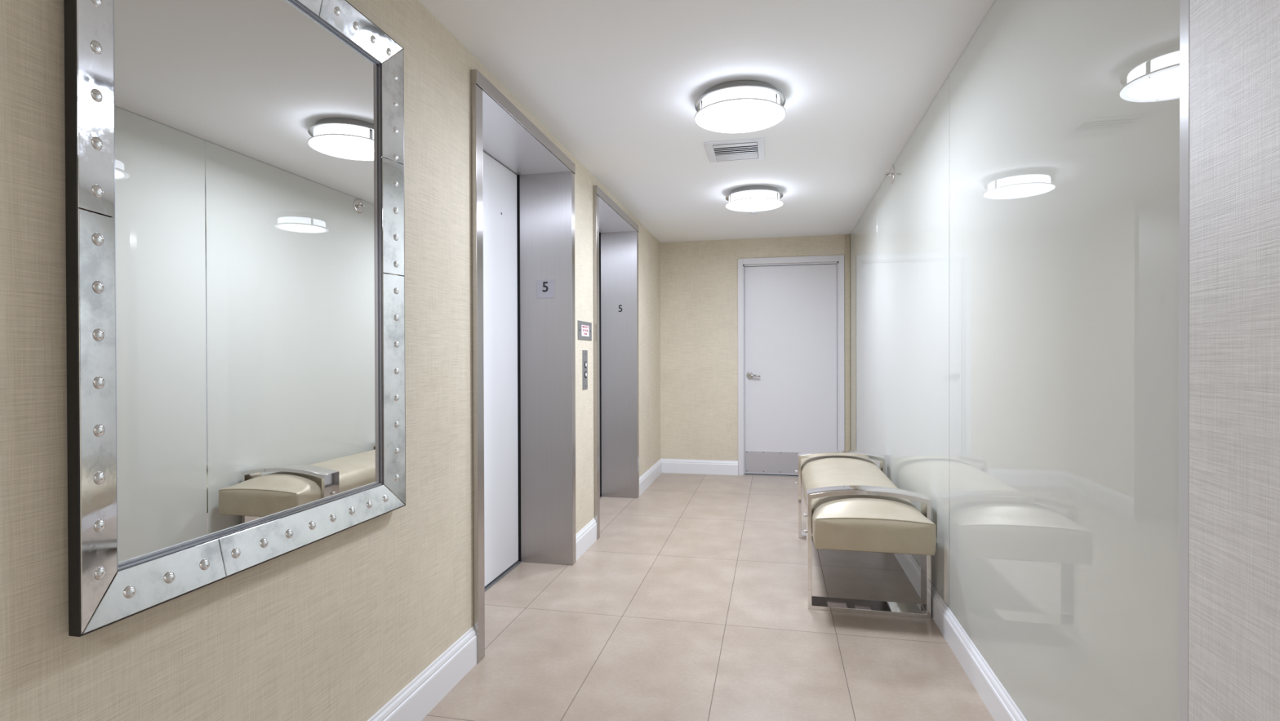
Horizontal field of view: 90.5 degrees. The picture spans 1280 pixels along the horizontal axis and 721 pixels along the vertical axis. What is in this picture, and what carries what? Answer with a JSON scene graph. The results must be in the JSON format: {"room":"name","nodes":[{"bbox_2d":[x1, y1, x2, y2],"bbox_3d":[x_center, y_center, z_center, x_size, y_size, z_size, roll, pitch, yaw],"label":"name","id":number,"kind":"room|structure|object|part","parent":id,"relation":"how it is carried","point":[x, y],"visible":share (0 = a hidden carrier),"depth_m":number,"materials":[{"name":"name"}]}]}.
{"room":"lobby","nodes":[
{"label":"lobby","id":0,"kind":"room"},
{"bbox_2d":[0,0,472,720],"bbox_3d":[-1.264,0.005,0.163,0.120,2.495,4.995,0,0,12],"label":"wall","id":1,"kind":"structure","parent":0,"point":[334,627],"depth_m":1.51,"materials":[{"name":"beige paint"}]},
{"bbox_2d":[63,0,405,636],"bbox_3d":[-0.884,-0.267,1.577,0.039,1.482,0.989,0,0,12],"label":"wall mirror","id":2,"kind":"object","parent":1,"relation":"attached to","point":[235,309],"visible":1,"depth_m":1.43,"materials":[{"name":"silver metal"}]},
{"bbox_2d":[114,0,377,562],"bbox_3d":[-0.903,-0.267,1.569,0.003,1.344,0.838,0,0,12],"label":"mirror glass","id":3,"kind":"object","parent":2,"relation":"attached to","point":[246,131],"depth_m":1.46,"materials":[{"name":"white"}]},
{"bbox_2d":[367,458,662,720],"bbox_3d":[-0.739,1.165,2.299,0.018,0.150,9.378,0,0,12],"label":"baseboard","id":4,"kind":"structure","parent":1,"relation":"attached to","point":[420,696],"depth_m":2.33,"materials":[{"name":"white paint"}]},
{"bbox_2d":[470,52,635,222],"bbox_3d":[-0.423,-1.227,4.142,0.120,0.075,3.152,0,0,12],"label":"wall","id":5,"kind":"structure","parent":0,"point":[475,64],"depth_m":3.18,"materials":[{"name":"beige paint"}]},
{"bbox_2d":[570,153,594,533],"bbox_3d":[-0.426,-0.017,4.119,0.120,2.495,0.483,0,0,12],"label":"wall","id":6,"kind":"structure","parent":0,"point":[584,179],"depth_m":4.12,"materials":[{"name":"beige paint"}]},
{"bbox_2d":[577,320,591,340],"bbox_3d":[-0.358,-0.194,4.136,0.006,0.121,0.302,0,0,12],"label":"plate","id":7,"kind":"object","parent":6,"relation":"attached to","point":[584,328],"visible":1,"depth_m":4.12,"materials":[{"name":"grey metal"}]},
{"bbox_2d":[582,350,587,389],"bbox_3d":[-0.356,0.060,4.137,0.009,0.255,0.104,0,0,12],"label":"panel","id":8,"kind":"object","parent":6,"relation":"attached to","point":[584,353],"visible":1,"depth_m":4.13,"materials":[{"name":"grey metal"}]},
{"bbox_2d":[635,218,660,477],"bbox_3d":[0.035,-0.030,6.292,0.120,2.495,1.231,0,0,12],"label":"wall","id":9,"kind":"structure","parent":0,"point":[649,247],"depth_m":6.27,"materials":[{"name":"beige paint"}]},
{"bbox_2d":[418,0,995,242],"bbox_3d":[0.081,-1.306,2.136,2.477,0.100,9.628,0,0,12],"label":"ceiling","id":10,"kind":"structure","parent":0,"point":[619,83],"depth_m":2.89,"materials":[{"name":"white paint"}]},
{"bbox_2d":[703,137,764,162],"bbox_3d":[0.576,-1.262,3.824,0.342,0.007,0.375,0,0,12],"label":"ceiling vent","id":11,"kind":"object","parent":10,"relation":"in","point":[748,148],"visible":1,"depth_m":3.81,"materials":[{"name":"white metal"}]},
{"bbox_2d":[694,80,786,133],"bbox_3d":[0.476,-1.210,3.030,0.432,0.103,0.432,0,0,12],"label":"ceiling lamp","id":12,"kind":"object","parent":10,"relation":"attached to","point":[738,106],"visible":1,"depth_m":2.94,"materials":[{"name":"white glass"}]},
{"bbox_2d":[700,87,779,108],"bbox_3d":[0.476,-1.196,3.030,0.374,0.056,0.374,0,0,12],"label":"diffuser","id":13,"kind":"object","parent":12,"relation":"attached to","point":[762,97],"depth_m":2.87,"materials":[{"name":"white"}]},
{"bbox_2d":[724,185,783,211],"bbox_3d":[0.860,-1.220,4.784,0.432,0.103,0.432,0,0,12],"label":"ceiling lamp","id":14,"kind":"object","parent":10,"relation":"attached to","point":[752,197],"visible":1,"depth_m":4.67,"materials":[{"name":"white glass"}]},
{"bbox_2d":[728,190,779,201],"bbox_3d":[0.860,-1.206,4.784,0.374,0.056,0.374,0,0,12],"label":"diffuser","id":15,"kind":"object","parent":14,"relation":"attached to","point":[735,195],"depth_m":4.62,"materials":[{"name":"white"}]},
{"bbox_2d":[421,472,994,720],"bbox_3d":[0.088,1.289,2.150,2.477,0.100,9.628,0,0,12],"label":"floor","id":16,"kind":"structure","parent":0,"point":[689,602],"depth_m":2.90,"materials":[{"name":"beige tile"}]},
{"bbox_2d":[470,69,576,662],"bbox_3d":[-0.720,0.023,3.268,0.397,2.425,1.307,0,0,12],"label":"elevator","id":17,"kind":"object","parent":16,"relation":"on","point":[522,184],"visible":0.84,"depth_m":3.81,"materials":[{"name":"silver metal"}]},
{"bbox_3d":[-0.680,0.055,2.623,0.044,2.368,0.060,0,0,12],"label":"casing","id":18,"kind":"part","parent":17,"relation":"part of","materials":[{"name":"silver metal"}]},
{"bbox_3d":[-0.880,0.049,3.297,0.030,2.346,1.167,0,0,12],"label":"door panel","id":19,"kind":"part","parent":17,"relation":"part of","materials":[{"name":"white metal"}]},
{"bbox_3d":[-0.862,1.234,3.305,0.038,0.004,1.185,0,0,12],"label":"sill","id":20,"kind":"part","parent":17,"relation":"part of","materials":[{"name":"grey metal"}]},
{"bbox_3d":[-0.552,-1.160,3.226,0.048,0.059,1.307,0,0,12],"label":"header casing","id":21,"kind":"part","parent":17,"relation":"part of","materials":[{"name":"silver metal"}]},
{"bbox_3d":[-0.572,-0.433,3.837,0.108,0.113,0.004,0,0,12],"label":"number plate","id":22,"kind":"part","parent":17,"relation":"part of","materials":[{"name":"silver metal"}]},
{"bbox_3d":[-0.421,0.048,3.841,0.044,2.368,0.060,0,0,12],"label":"casing","id":23,"kind":"part","parent":17,"relation":"part of","materials":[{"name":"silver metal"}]},
{"bbox_2d":[593,185,639,539],"bbox_3d":[-0.343,0.013,5.046,0.397,2.425,1.366,0,0,12],"label":"elevator","id":24,"kind":"object","parent":16,"relation":"on","point":[615,234],"visible":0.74,"depth_m":5.64,"materials":[{"name":"silver metal"}]},
{"bbox_3d":[-0.309,0.045,4.372,0.044,2.368,0.060,0,0,12],"label":"casing","id":25,"kind":"part","parent":24,"relation":"part of","materials":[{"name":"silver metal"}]},
{"bbox_3d":[-0.504,0.039,5.075,0.030,2.346,1.226,0,0,12],"label":"door panel","id":26,"kind":"part","parent":24,"relation":"part of","materials":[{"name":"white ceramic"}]},
{"bbox_3d":[-0.175,-1.170,5.004,0.048,0.059,1.366,0,0,12],"label":"header casing","id":27,"kind":"part","parent":24,"relation":"part of","materials":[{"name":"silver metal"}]},
{"bbox_3d":[-0.039,0.037,5.648,0.044,2.368,0.060,0,0,12],"label":"casing","id":28,"kind":"part","parent":24,"relation":"part of","materials":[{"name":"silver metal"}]},
{"bbox_2d":[795,449,936,618],"bbox_3d":[1.244,0.928,3.764,0.588,0.598,1.784,0,0,12],"label":"upholstered bench","id":29,"kind":"object","parent":16,"relation":"on","point":[851,504],"visible":1,"depth_m":3.07,"materials":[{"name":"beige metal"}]},
{"bbox_2d":[800,455,936,555],"bbox_3d":[1.253,0.769,3.761,0.531,0.208,1.784,0,0,12],"label":"seat cushion","id":30,"kind":"object","parent":29,"relation":"on","point":[849,522],"depth_m":2.98,"materials":[{"name":"beige leather"}]},
{"bbox_2d":[660,234,850,461],"bbox_3d":[1.196,-0.035,6.736,2.208,2.495,0.120,0,0,12],"label":"wall","id":31,"kind":"structure","parent":0,"point":[699,279],"depth_m":6.78,"materials":[{"name":"beige paint"}]},
{"bbox_2d":[661,458,737,475],"bbox_3d":[0.631,1.139,6.792,0.830,0.150,0.018,0,0,12],"label":"baseboard","id":32,"kind":"structure","parent":31,"relation":"attached to","point":[668,465],"depth_m":6.78,"materials":[{"name":"white paint"}]},
{"bbox_2d":[737,254,844,476],"bbox_3d":[1.571,0.069,6.633,1.075,2.286,0.108,0,0,12],"label":"door","id":33,"kind":"structure","parent":31,"relation":"in","point":[791,309],"depth_m":6.65,"materials":[{"name":"white paint"}]},
{"bbox_3d":[1.206,0.159,6.684,0.124,0.032,0.056,0,0,12],"label":"lever","id":34,"kind":"part","parent":33,"relation":"part of","materials":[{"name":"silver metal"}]},
{"bbox_3d":[1.564,1.073,6.653,0.903,0.226,0.003,0,0,12],"label":"kick plate","id":35,"kind":"part","parent":33,"relation":"part of","materials":[{"name":"grey metal"}]},
{"bbox_2d":[844,234,850,450],"bbox_3d":[2.118,-0.036,6.473,0.053,2.494,0.012,0,0,12],"label":"trim","id":36,"kind":"structure","parent":31,"relation":"attached to","point":[847,317],"depth_m":6.47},
{"bbox_2d":[1188,0,1279,720],"bbox_3d":[0.610,0.005,-0.767,0.018,2.495,3.952,0,0,12],"label":"wall","id":37,"kind":"structure","parent":0,"point":[1234,557],"depth_m":1.05,"materials":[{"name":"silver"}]},
{"bbox_3d":[1.236,-0.011,1.873,0.112,2.495,9.378,0,0,12],"label":"wall","id":38,"kind":"structure","parent":0,"visible":0},
{"bbox_2d":[850,192,877,466],"bbox_3d":[1.969,-0.096,5.619,0.008,2.362,1.718,0,0,12],"label":"glass panel","id":39,"kind":"object","parent":38,"relation":"attached to","point":[864,271],"visible":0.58,"depth_m":5.47,"materials":[{"name":"white glass"}]},
{"bbox_2d":[876,75,949,608],"bbox_3d":[1.581,-0.086,3.793,0.008,2.362,2.010,0,0,12],"label":"glass panel","id":40,"kind":"object","parent":38,"relation":"attached to","point":[913,211],"visible":0.74,"depth_m":3.38,"materials":[{"name":"white glass"}]},
{"bbox_2d":[884,165,894,183],"bbox_3d":[1.623,-1.210,4.136,0.050,0.112,0.112,0,0,12],"label":"sprinkler","id":41,"kind":"object","parent":40,"relation":"attached to","point":[891,175],"visible":1,"depth_m":4.12,"materials":[{"name":"silver metal"}]},
{"bbox_2d":[893,553,1026,720],"bbox_3d":[1.167,1.172,1.888,0.022,0.130,9.365,0,0,12],"label":"baseboard","id":42,"kind":"structure","parent":38,"relation":"attached to","point":[1000,704],"depth_m":2.48,"materials":[{"name":"white paint"}]},
{"bbox_2d":[949,0,1179,720],"bbox_3d":[1.202,-0.076,2.001,0.008,2.362,1.638,0,0,12],"label":"glass panel","id":43,"kind":"object","parent":38,"relation":"attached to","point":[1064,114],"visible":0.93,"depth_m":1.67,"materials":[{"name":"white glass"}]},
{"bbox_2d":[1178,0,1190,720],"bbox_3d":[1.023,-0.006,1.181,0.018,2.494,0.032,0,0,12],"label":"trim","id":44,"kind":"structure","parent":38,"relation":"attached to","point":[1184,5],"depth_m":1.18,"materials":[{"name":"grey"}]}
]}

